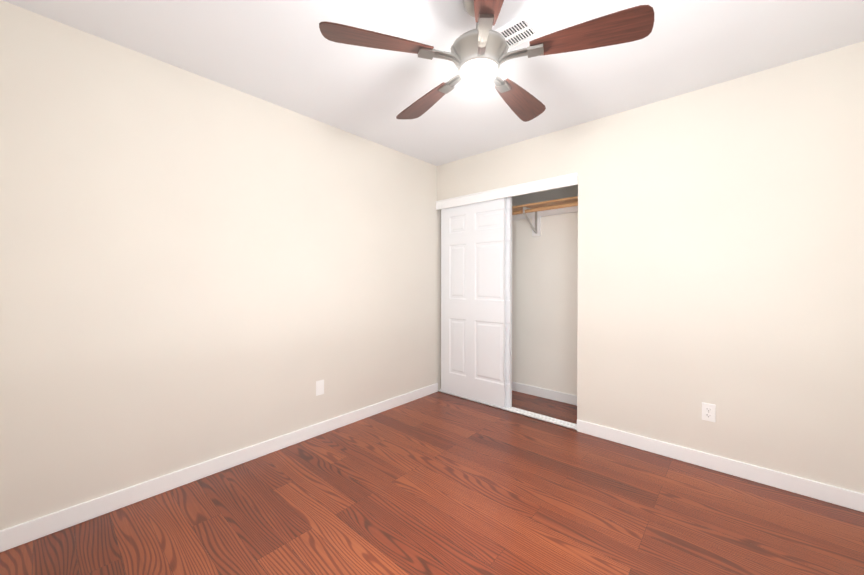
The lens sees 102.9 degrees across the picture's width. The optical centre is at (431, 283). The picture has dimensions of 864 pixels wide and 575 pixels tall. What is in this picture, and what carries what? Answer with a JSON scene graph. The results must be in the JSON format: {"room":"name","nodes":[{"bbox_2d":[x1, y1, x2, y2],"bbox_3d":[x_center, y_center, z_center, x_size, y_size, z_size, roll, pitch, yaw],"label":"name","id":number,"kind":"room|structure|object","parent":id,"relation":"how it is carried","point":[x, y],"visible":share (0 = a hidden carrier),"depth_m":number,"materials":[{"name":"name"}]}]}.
{"room":"empty bedroom","nodes":[
{"label":"empty bedroom","id":0,"kind":"room"},
{"bbox_2d":[0,0,440,529],"bbox_3d":[-0.860,-0.044,2.789,0.120,2.440,4.020,0,1,42],"label":"wall","id":1,"kind":"structure","parent":0,"point":[195,269],"depth_m":1.99,"materials":[{"name":"paint"}]},
{"bbox_2d":[0,383,437,551],"bbox_3d":[-1.003,1.130,2.539,0.013,0.095,3.200,0,1,42],"label":"baseboard","id":2,"kind":"structure","parent":1,"relation":"attached to","point":[29,531],"depth_m":1.99,"materials":[{"name":"white wood"}]},
{"bbox_2d":[316,380,323,395],"bbox_3d":[-0.878,0.810,2.692,0.010,0.114,0.070,0,1,42],"label":"electrical outlet","id":3,"kind":"object","parent":1,"relation":"attached to","point":[319,387],"visible":1,"depth_m":2.69,"materials":[{"name":"white plastic"}]},
{"bbox_2d":[0,391,863,574],"bbox_3d":[0.324,1.215,1.746,3.290,0.060,4.020,0,1,42],"label":"floor","id":4,"kind":"structure","parent":0,"point":[438,483],"depth_m":1.76,"materials":[{"name":"laminate"}]},
{"bbox_2d":[3,0,863,165],"bbox_3d":[0.324,-1.295,1.725,3.290,0.080,4.020,0,1,42],"label":"ceiling","id":5,"kind":"structure","parent":0,"point":[286,54],"depth_m":1.88,"materials":[{"name":"paint"}]},
{"bbox_2d":[319,0,653,121],"bbox_3d":[0.217,-1.067,1.538,1.268,0.374,1.240,0,1,42],"label":"fan","id":6,"kind":"object","parent":5,"relation":"hanging from","point":[479,55],"visible":1,"depth_m":1.40,"materials":[{"name":"brown wood"}]},
{"bbox_2d":[494,13,541,49],"bbox_3d":[0.390,-1.250,1.747,0.280,0.011,0.170,0,1,42],"label":"ceiling vent","id":7,"kind":"object","parent":5,"relation":"in","point":[523,28],"visible":0.69,"depth_m":1.70,"materials":[{"name":"white metal"}]},
{"bbox_2d":[512,185,577,395],"bbox_3d":[1.124,-0.052,3.634,1.720,2.440,0.120,0,1,42],"label":"wall","id":8,"kind":"structure","parent":0,"point":[544,302],"depth_m":3.52,"materials":[{"name":"paint"}]},
{"bbox_2d":[512,382,576,405],"bbox_3d":[1.040,1.121,3.630,1.587,0.095,0.013,0,1,42],"label":"baseboard","id":9,"kind":"structure","parent":8,"relation":"attached to","point":[548,394],"depth_m":3.52,"materials":[{"name":"white wood"}]},
{"bbox_2d":[512,196,577,235],"bbox_3d":[0.892,-0.635,3.459,1.598,0.279,0.439,0,1,42],"label":"closet shelf","id":10,"kind":"object","parent":8,"relation":"attached to","point":[536,212],"visible":0.56,"depth_m":3.38,"materials":[{"name":"brown wood"}]},
{"bbox_2d":[437,41,863,493],"bbox_3d":[1.280,-0.044,2.719,3.170,2.440,0.120,0,1,42],"label":"wall","id":11,"kind":"structure","parent":0,"point":[721,246],"depth_m":2.14,"materials":[{"name":"paint"}]},
{"bbox_2d":[441,198,505,407],"bbox_3d":[0.396,0.163,3.469,0.765,1.985,0.034,0,1,42],"label":"sliding door","id":12,"kind":"structure","parent":11,"relation":"in","point":[473,301],"depth_m":3.42,"materials":[{"name":"white wood"}]},
{"bbox_2d":[436,172,577,209],"bbox_3d":[0.600,-0.840,3.219,1.480,0.093,0.026,0,1,42],"label":"trim","id":13,"kind":"structure","parent":11,"relation":"attached to","point":[567,180],"depth_m":3.10,"materials":[{"name":"white wood"}]},
{"bbox_2d":[438,389,576,429],"bbox_3d":[0.643,1.165,3.285,1.480,0.012,0.096,0,1,42],"label":"trim","id":14,"kind":"structure","parent":11,"relation":"attached to","point":[566,424],"depth_m":3.05,"materials":[{"name":"white"}]},
{"bbox_2d":[506,197,511,407],"bbox_3d":[0.455,0.163,3.475,0.765,1.985,0.034,0,1,42],"label":"sliding door","id":15,"kind":"structure","parent":11,"relation":"in","point":[509,302],"depth_m":3.23,"materials":[{"name":"white wood"}]},
{"bbox_2d":[702,402,715,421],"bbox_3d":[1.770,0.823,2.202,0.070,0.114,0.010,0,1,42],"label":"electrical outlet","id":16,"kind":"object","parent":11,"relation":"attached to","point":[708,412],"visible":1,"depth_m":2.20,"materials":[{"name":"white plastic"}]},
{"bbox_2d":[577,419,863,511],"bbox_3d":[1.743,1.133,2.227,1.570,0.095,0.013,0,1,42],"label":"baseboard","id":17,"kind":"structure","parent":11,"relation":"attached to","point":[846,498],"depth_m":2.11,"materials":[{"name":"white wood"}]}
]}

